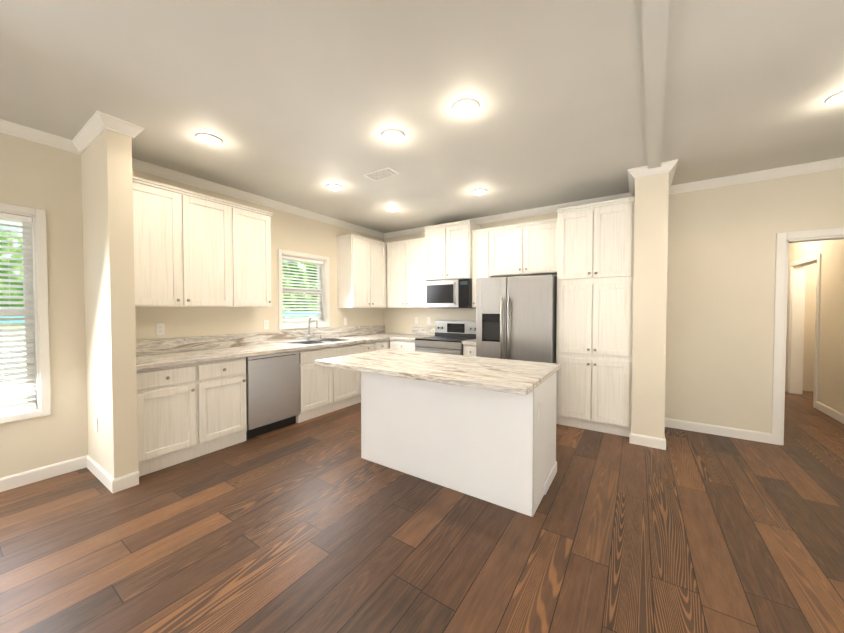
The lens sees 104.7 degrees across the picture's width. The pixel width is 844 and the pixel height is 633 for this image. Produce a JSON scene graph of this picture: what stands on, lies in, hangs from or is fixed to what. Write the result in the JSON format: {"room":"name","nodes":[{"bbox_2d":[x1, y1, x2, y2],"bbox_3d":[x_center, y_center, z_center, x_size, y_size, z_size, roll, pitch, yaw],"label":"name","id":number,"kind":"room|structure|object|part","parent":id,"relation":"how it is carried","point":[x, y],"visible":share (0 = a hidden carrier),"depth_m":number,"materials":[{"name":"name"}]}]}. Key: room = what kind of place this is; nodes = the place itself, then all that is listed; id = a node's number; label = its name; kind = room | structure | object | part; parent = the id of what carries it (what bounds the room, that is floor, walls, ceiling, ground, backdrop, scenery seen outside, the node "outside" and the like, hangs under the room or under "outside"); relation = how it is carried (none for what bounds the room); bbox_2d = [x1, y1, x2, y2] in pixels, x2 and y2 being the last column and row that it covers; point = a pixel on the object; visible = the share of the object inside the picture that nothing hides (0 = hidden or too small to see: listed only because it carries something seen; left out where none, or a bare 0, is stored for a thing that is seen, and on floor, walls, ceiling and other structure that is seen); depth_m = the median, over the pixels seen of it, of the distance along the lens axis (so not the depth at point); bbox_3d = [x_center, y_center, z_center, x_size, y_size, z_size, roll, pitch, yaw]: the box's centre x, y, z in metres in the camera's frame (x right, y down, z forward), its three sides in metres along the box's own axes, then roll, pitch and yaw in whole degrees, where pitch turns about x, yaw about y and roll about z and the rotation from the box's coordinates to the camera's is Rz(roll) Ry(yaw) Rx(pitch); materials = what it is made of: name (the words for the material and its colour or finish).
{"room":"kitchen","nodes":[
{"label":"kitchen","id":0,"kind":"room"},
{"bbox_2d":[81,129,137,478],"bbox_3d":[-2.542,-0.073,2.642,0.720,2.740,0.140,1,2,33],"label":"column","id":1,"kind":"structure","parent":0,"point":[108,242],"depth_m":2.47,"materials":[{"name":"paint"}]},
{"bbox_2d":[68,111,119,154],"bbox_3d":[-2.527,-1.399,2.498,0.692,0.082,0.092,1,2,33],"label":"crown molding","id":2,"kind":"structure","parent":1,"relation":"attached to","point":[95,127],"depth_m":2.43,"materials":[{"name":"white wood"}]},
{"bbox_2d":[94,417,97,432],"bbox_3d":[-2.646,0.880,2.644,0.070,0.115,0.008,1,2,33],"label":"outlet","id":3,"kind":"object","parent":1,"relation":"attached to","point":[96,423],"visible":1,"depth_m":2.63,"materials":[{"name":"white plastic"}]},
{"bbox_2d":[85,455,122,493],"bbox_3d":[-2.558,1.249,2.609,0.704,0.100,0.044,1,2,33],"label":"baseboard","id":4,"kind":"structure","parent":1,"relation":"attached to","point":[106,479],"depth_m":2.51,"materials":[{"name":"white wood"}]},
{"bbox_2d":[120,121,144,139],"bbox_3d":[-2.429,-1.402,2.646,0.692,0.082,0.082,1,2,33],"label":"crown molding","id":5,"kind":"structure","parent":1,"relation":"attached to","point":[128,129],"depth_m":2.44,"materials":[{"name":"white wood"}]},
{"bbox_2d":[0,133,383,477],"bbox_3d":[-3.268,-0.065,2.325,0.140,2.740,9.350,1,2,33],"label":"wall","id":6,"kind":"structure","parent":0,"point":[48,179],"depth_m":2.72,"materials":[{"name":"paint"}]},
{"bbox_2d":[0,203,50,423],"bbox_3d":[-3.294,-0.019,2.271,0.158,1.634,0.894,1,2,33],"label":"window","id":7,"kind":"structure","parent":6,"relation":"in","point":[41,316],"depth_m":2.57,"materials":[{"name":"white wood"}]},
{"bbox_2d":[0,213,35,412],"bbox_3d":[-3.287,-0.020,2.267,0.055,1.500,0.758,1,2,33],"label":"window blinds","id":8,"kind":"object","parent":7,"relation":"attached to","point":[28,220],"visible":0.85,"depth_m":2.51,"materials":[{"name":"white plastic"}]},
{"bbox_3d":[-3.326,-0.019,2.293,0.060,1.506,0.766,1,2,33],"label":"dining window sash jamb","id":9,"kind":"part","parent":7,"relation":"part of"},
{"bbox_2d":[0,119,75,153],"bbox_3d":[-4.271,-1.355,0.597,0.062,0.082,5.130,1,2,33],"label":"crown molding","id":10,"kind":"structure","parent":6,"relation":"attached to","point":[6,127],"depth_m":2.51,"materials":[{"name":"white wood"}]},
{"bbox_2d":[0,456,84,491],"bbox_3d":[-4.291,1.293,0.671,0.014,0.100,5.130,1,2,33],"label":"baseboard","id":11,"kind":"structure","parent":6,"relation":"attached to","point":[31,476],"depth_m":2.58,"materials":[{"name":"white wood"}]},
{"bbox_2d":[156,323,164,334],"bbox_3d":[-2.588,0.127,3.223,0.008,0.115,0.070,1,2,33],"label":"electrical outlet","id":12,"kind":"object","parent":6,"relation":"attached to","point":[160,328],"visible":1,"depth_m":3.22,"materials":[{"name":"white plastic"}]},
{"bbox_2d":[132,176,239,306],"bbox_3d":[-2.391,-0.641,3.206,0.330,1.091,0.985,1,2,33],"label":"upper cabinet","id":13,"kind":"object","parent":6,"relation":"attached to","point":[193,249],"depth_m":3.10,"materials":[{"name":"white wood"}]},
{"bbox_2d":[240,204,271,306],"bbox_3d":[-2.054,-0.652,3.716,0.330,1.091,0.529,1,2,33],"label":"upper cabinet","id":14,"kind":"object","parent":6,"relation":"attached to","point":[255,225],"depth_m":3.68,"materials":[{"name":"white wood"}]},
{"bbox_2d":[132,158,383,238],"bbox_3d":[-1.749,-1.442,4.407,0.062,0.082,3.730,1,2,33],"label":"crown molding","id":15,"kind":"structure","parent":6,"relation":"attached to","point":[138,165],"depth_m":3.80,"materials":[{"name":"white wood"}]},
{"bbox_2d":[263,320,268,328],"bbox_3d":[-1.981,0.106,4.140,0.008,0.115,0.070,1,2,33],"label":"electrical outlet","id":16,"kind":"object","parent":6,"relation":"attached to","point":[265,324],"visible":1,"depth_m":4.14,"materials":[{"name":"white plastic"}]},
{"bbox_2d":[278,249,329,329],"bbox_3d":[-1.707,-0.364,4.661,0.158,1.054,0.844,1,2,33],"label":"window","id":17,"kind":"structure","parent":6,"relation":"in","point":[326,292],"depth_m":4.73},
{"bbox_3d":[-1.739,-0.364,4.683,0.060,0.926,0.716,1,2,33],"label":"kitchen window sash jamb","id":18,"kind":"part","parent":17,"relation":"part of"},
{"bbox_2d":[282,255,323,323],"bbox_3d":[-1.700,-0.365,4.657,0.055,0.920,0.708,1,2,33],"label":"window blinds","id":19,"kind":"object","parent":17,"relation":"attached to","point":[296,259],"visible":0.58,"depth_m":4.63,"materials":[{"name":"white plastic"}]},
{"bbox_2d":[336,234,386,307],"bbox_3d":[-0.874,-0.705,5.474,0.357,1.115,1.147,1,2,33],"label":"upper cabinet","id":20,"kind":"object","parent":6,"relation":"attached to","point":[361,271],"visible":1,"depth_m":5.11,"materials":[{"name":"white wood"}]},
{"bbox_2d":[0,391,843,632],"bbox_3d":[1.250,1.332,2.479,7.540,0.060,14.540,1,2,33],"label":"floor","id":21,"kind":"structure","parent":0,"point":[318,524],"depth_m":1.89,"materials":[{"name":"brown wood"}]},
{"bbox_2d":[136,357,246,476],"bbox_3d":[-2.282,0.850,3.120,0.647,0.873,0.905,1,2,33],"label":"base cabinet","id":22,"kind":"object","parent":21,"relation":"on","point":[186,412],"visible":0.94,"depth_m":2.90,"materials":[{"name":"white wood"}]},
{"bbox_2d":[246,351,299,439],"bbox_3d":[-1.860,0.837,3.753,0.612,0.871,0.602,1,2,33],"label":"dishwasher","id":23,"kind":"object","parent":21,"relation":"on","point":[273,390],"visible":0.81,"depth_m":3.55,"materials":[{"name":"silver metal"}]},
{"bbox_2d":[296,355,360,422],"bbox_3d":[-1.406,0.938,4.470,0.620,0.634,1.078,1,2,33],"label":"base cabinet","id":24,"kind":"object","parent":21,"relation":"on","point":[324,390],"depth_m":4.16,"materials":[{"name":"white wood"}]},
{"bbox_2d":[324,341,379,356],"bbox_3d":[-1.059,0.807,4.990,0.620,0.872,0.462,1,2,33],"label":"base cabinet","id":25,"kind":"object","parent":21,"relation":"on","point":[342,350],"depth_m":4.55,"materials":[{"name":"white wood"}]},
{"bbox_2d":[136,316,410,369],"bbox_3d":[-1.482,0.268,4.311,0.650,0.532,3.796,1,2,33],"label":"countertop","id":26,"kind":"structure","parent":25,"relation":"on","point":[157,353],"depth_m":3.68,"materials":[{"name":"stone"}]},
{"bbox_2d":[380,339,389,349],"bbox_3d":[-0.899,0.802,5.232,0.620,0.872,0.399,1,2,33],"label":"base cabinet","id":27,"kind":"object","parent":21,"relation":"on","point":[384,344],"depth_m":5.15,"materials":[{"name":"white wood"}]},
{"bbox_2d":[390,340,415,350],"bbox_3d":[-0.145,0.799,5.327,0.525,0.873,0.647,1,2,33],"label":"base cabinet","id":28,"kind":"object","parent":21,"relation":"on","point":[402,345],"visible":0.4,"depth_m":5.07,"materials":[{"name":"white wood"}]},
{"bbox_2d":[389,326,434,340],"bbox_3d":[-0.134,0.266,5.305,0.498,0.190,0.650,1,2,33],"label":"countertop","id":29,"kind":"structure","parent":28,"relation":"on","point":[422,331],"depth_m":5.47,"materials":[{"name":"stone"}]},
{"bbox_2d":[415,320,475,354],"bbox_3d":[0.375,0.658,4.929,0.770,1.175,0.722,1,2,33],"label":"range","id":30,"kind":"object","parent":21,"relation":"on","point":[450,336],"visible":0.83,"depth_m":4.90,"materials":[{"name":"silver metal"}]},
{"bbox_2d":[361,372,556,516],"bbox_3d":[0.291,0.863,2.841,1.542,0.860,0.736,1,2,33],"label":"kitchen island","id":31,"kind":"object","parent":21,"relation":"on","point":[496,447],"visible":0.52,"depth_m":2.42,"materials":[{"name":"white wood"}]},
{"bbox_2d":[314,349,560,395],"bbox_3d":[0.099,0.414,2.812,1.870,0.040,1.020,1,2,33],"label":"island countertop","id":32,"kind":"structure","parent":31,"relation":"on","point":[520,377],"depth_m":2.55,"materials":[{"name":"stone"}]},
{"bbox_2d":[463,344,475,356],"bbox_3d":[0.831,0.814,4.681,0.259,0.873,0.647,1,2,33],"label":"base cabinet","id":33,"kind":"object","parent":21,"relation":"on","point":[469,350],"visible":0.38,"depth_m":4.44,"materials":[{"name":"white wood"}]},
{"bbox_2d":[462,339,475,344],"bbox_3d":[0.830,0.281,4.667,0.262,0.190,0.650,1,2,33],"label":"countertop","id":34,"kind":"structure","parent":33,"relation":"on","point":[470,342],"depth_m":4.45,"materials":[{"name":"stone"}]},
{"bbox_2d":[476,274,556,362],"bbox_3d":[1.274,0.386,4.239,0.927,1.750,0.818,1,2,33],"label":"fridge","id":35,"kind":"object","parent":21,"relation":"on","point":[516,317],"visible":0.65,"depth_m":3.90,"materials":[{"name":"silver metal"}]},
{"bbox_2d":[556,197,634,436],"bbox_3d":[2.044,0.012,3.841,0.748,2.515,0.677,1,2,33],"label":"pantry","id":36,"kind":"object","parent":21,"relation":"on","point":[595,279],"visible":1,"depth_m":3.57,"materials":[{"name":"white wood"}]},
{"bbox_2d":[0,0,843,232],"bbox_3d":[1.250,-1.478,2.414,7.540,0.080,14.540,1,2,33],"label":"ceiling","id":37,"kind":"structure","parent":0,"point":[301,104],"depth_m":2.07,"materials":[{"name":"paint"}]},
{"bbox_2d":[195,133,222,145],"bbox_3d":[-1.727,-1.436,2.647,0.190,0.014,0.190,1,2,33],"label":"recessed light","id":38,"kind":"object","parent":37,"relation":"in","point":[209,139],"visible":0.98,"depth_m":2.63,"materials":[{"name":"white"}]},
{"bbox_2d":[326,184,342,190],"bbox_3d":[-0.993,-1.460,3.684,0.190,0.014,0.190,1,2,33],"label":"recessed light","id":39,"kind":"object","parent":37,"relation":"in","point":[336,187],"visible":0.98,"depth_m":3.67,"materials":[{"name":"white"}]},
{"bbox_2d":[363,167,399,180],"bbox_3d":[-0.417,-1.453,3.339,0.340,0.012,0.180,1,2,33],"label":"ceiling vent","id":40,"kind":"object","parent":37,"relation":"in","point":[387,172],"visible":1,"depth_m":3.32,"materials":[{"name":"grey metal"}]},
{"bbox_2d":[386,207,398,211],"bbox_3d":[-0.407,-1.479,4.495,0.190,0.014,0.190,1,2,33],"label":"recessed light","id":41,"kind":"object","parent":37,"relation":"in","point":[392,209],"visible":0.98,"depth_m":4.48,"materials":[{"name":"white"}]},
{"bbox_2d":[381,129,404,141],"bbox_3d":[-0.229,-1.435,2.591,0.190,0.014,0.190,1,2,33],"label":"recessed light","id":42,"kind":"object","parent":37,"relation":"in","point":[392,135],"visible":0.94,"depth_m":2.57,"materials":[{"name":"white"}]},
{"bbox_2d":[452,98,479,115],"bbox_3d":[0.299,-1.427,2.229,0.190,0.014,0.190,1,2,33],"label":"recessed light","id":43,"kind":"object","parent":37,"relation":"in","point":[466,107],"visible":1,"depth_m":2.21,"materials":[{"name":"white"}]},
{"bbox_2d":[471,188,487,194],"bbox_3d":[0.674,-1.463,3.828,0.190,0.014,0.190,1,2,33],"label":"recessed light","id":44,"kind":"object","parent":37,"relation":"in","point":[480,191],"visible":0.98,"depth_m":3.80,"materials":[{"name":"white"}]},
{"bbox_2d":[642,0,669,168],"bbox_3d":[-0.145,-1.362,-0.217,0.375,0.030,8.330,1,2,33],"label":"beam","id":45,"kind":"structure","parent":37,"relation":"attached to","point":[655,16],"depth_m":1.83,"materials":[{"name":"paint"}]},
{"bbox_2d":[825,90,843,104],"bbox_3d":[2.743,-1.424,2.098,0.190,0.014,0.190,1,2,33],"label":"recessed light","id":46,"kind":"object","parent":37,"relation":"in","point":[836,98],"visible":1,"depth_m":2.13,"materials":[{"name":"white"}]},
{"bbox_2d":[384,168,843,432],"bbox_3d":[1.976,-0.112,4.376,6.340,2.740,0.140,1,2,33],"label":"wall","id":47,"kind":"structure","parent":0,"point":[721,260],"depth_m":3.46,"materials":[{"name":"paint"}]},
{"bbox_2d":[386,237,424,307],"bbox_3d":[-0.187,-0.706,5.494,0.817,1.115,0.357,1,2,33],"label":"upper cabinet","id":48,"kind":"object","parent":47,"relation":"attached to","point":[405,272],"visible":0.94,"depth_m":5.37,"materials":[{"name":"white wood"}]},
{"bbox_2d":[424,220,480,280],"bbox_3d":[0.459,-0.973,5.018,0.768,0.828,0.427,1,2,33],"label":"upper cabinet","id":49,"kind":"object","parent":47,"relation":"attached to","point":[448,251],"visible":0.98,"depth_m":4.83,"materials":[{"name":"white wood"}]},
{"bbox_2d":[424,278,471,307],"bbox_3d":[0.453,-0.342,5.023,0.766,0.427,0.450,1,2,33],"label":"microwave","id":50,"kind":"object","parent":49,"relation":"attached to","point":[454,293],"visible":1,"depth_m":4.85,"materials":[{"name":"silver metal"}]},
{"bbox_2d":[384,193,627,238],"bbox_3d":[0.903,-1.455,4.935,3.900,0.082,0.062,1,2,33],"label":"crown molding","id":51,"kind":"structure","parent":47,"relation":"attached to","point":[553,208],"depth_m":4.60,"materials":[{"name":"white wood"}]},
{"bbox_2d":[472,218,557,307],"bbox_3d":[1.309,-0.683,4.504,1.219,1.115,0.357,1,2,33],"label":"upper cabinet","id":52,"kind":"object","parent":47,"relation":"attached to","point":[524,249],"visible":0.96,"depth_m":4.37,"materials":[{"name":"white wood"}]},
{"bbox_2d":[665,418,771,443],"bbox_3d":[3.146,1.227,3.539,0.910,0.100,0.014,1,2,33],"label":"baseboard","id":53,"kind":"structure","parent":47,"relation":"attached to","point":[763,437],"depth_m":3.49,"materials":[{"name":"white wood"}]},
{"bbox_2d":[672,157,843,193],"bbox_3d":[3.600,-1.414,3.149,2.030,0.082,0.062,1,2,33],"label":"crown molding","id":54,"kind":"structure","parent":47,"relation":"attached to","point":[836,163],"depth_m":3.26,"materials":[{"name":"white wood"}]},
{"bbox_2d":[771,227,843,444],"bbox_3d":[3.959,0.233,3.059,0.950,2.110,0.158,1,2,33],"label":"door frame","id":55,"kind":"structure","parent":47,"relation":"attached to","point":[796,318],"depth_m":3.17,"materials":[{"name":"white wood"}]},
{"bbox_2d":[631,172,668,438],"bbox_3d":[2.446,-0.093,3.519,0.270,2.740,0.770,1,2,33],"label":"wall","id":56,"kind":"structure","parent":0,"point":[649,298],"depth_m":3.19,"materials":[{"name":"paint"}]},
{"bbox_2d":[628,168,635,196],"bbox_3d":[2.271,-1.422,3.525,0.062,0.082,0.762,1,2,33],"label":"crown molding","id":57,"kind":"structure","parent":56,"relation":"attached to","point":[631,172],"depth_m":3.41,"materials":[{"name":"white wood"}]},
{"bbox_2d":[661,433,665,449],"bbox_3d":[2.549,1.229,3.449,0.014,0.100,0.744,1,2,33],"label":"baseboard","id":58,"kind":"structure","parent":56,"relation":"attached to","point":[663,441],"depth_m":3.15,"materials":[{"name":"white wood"}]},
{"bbox_2d":[664,159,677,194],"bbox_3d":[2.548,-1.418,3.342,0.062,0.082,0.762,1,2,33],"label":"crown molding","id":59,"kind":"structure","parent":56,"relation":"attached to","point":[670,167],"depth_m":3.11,"materials":[{"name":"white wood"}]},
{"bbox_2d":[803,263,816,391],"bbox_3d":[6.667,-0.132,5.239,0.930,2.740,0.100,1,2,33],"label":"wall","id":60,"kind":"structure","parent":0,"point":[809,326],"depth_m":5.36,"materials":[{"name":"paint"}]},
{"bbox_2d":[785,239,843,414],"bbox_3d":[5.848,-0.126,4.972,0.140,2.740,5.130,1,2,33],"label":"wall","id":61,"kind":"structure","parent":0,"point":[831,367],"depth_m":4.20,"materials":[{"name":"paint"}]},
{"bbox_2d":[816,401,843,423],"bbox_3d":[4.879,1.224,3.678,0.014,0.100,1.850,1,2,33],"label":"baseboard","id":62,"kind":"structure","parent":61,"relation":"attached to","point":[823,408],"depth_m":4.12,"materials":[{"name":"white wood"}]},
{"label":"outside","id":63,"kind":"structure","parent":0,"visible":0},
{"bbox_2d":[0,221,317,405],"bbox_3d":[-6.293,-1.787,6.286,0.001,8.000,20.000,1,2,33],"label":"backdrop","id":64,"kind":"structure","parent":63,"point":[11,261],"depth_m":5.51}
]}

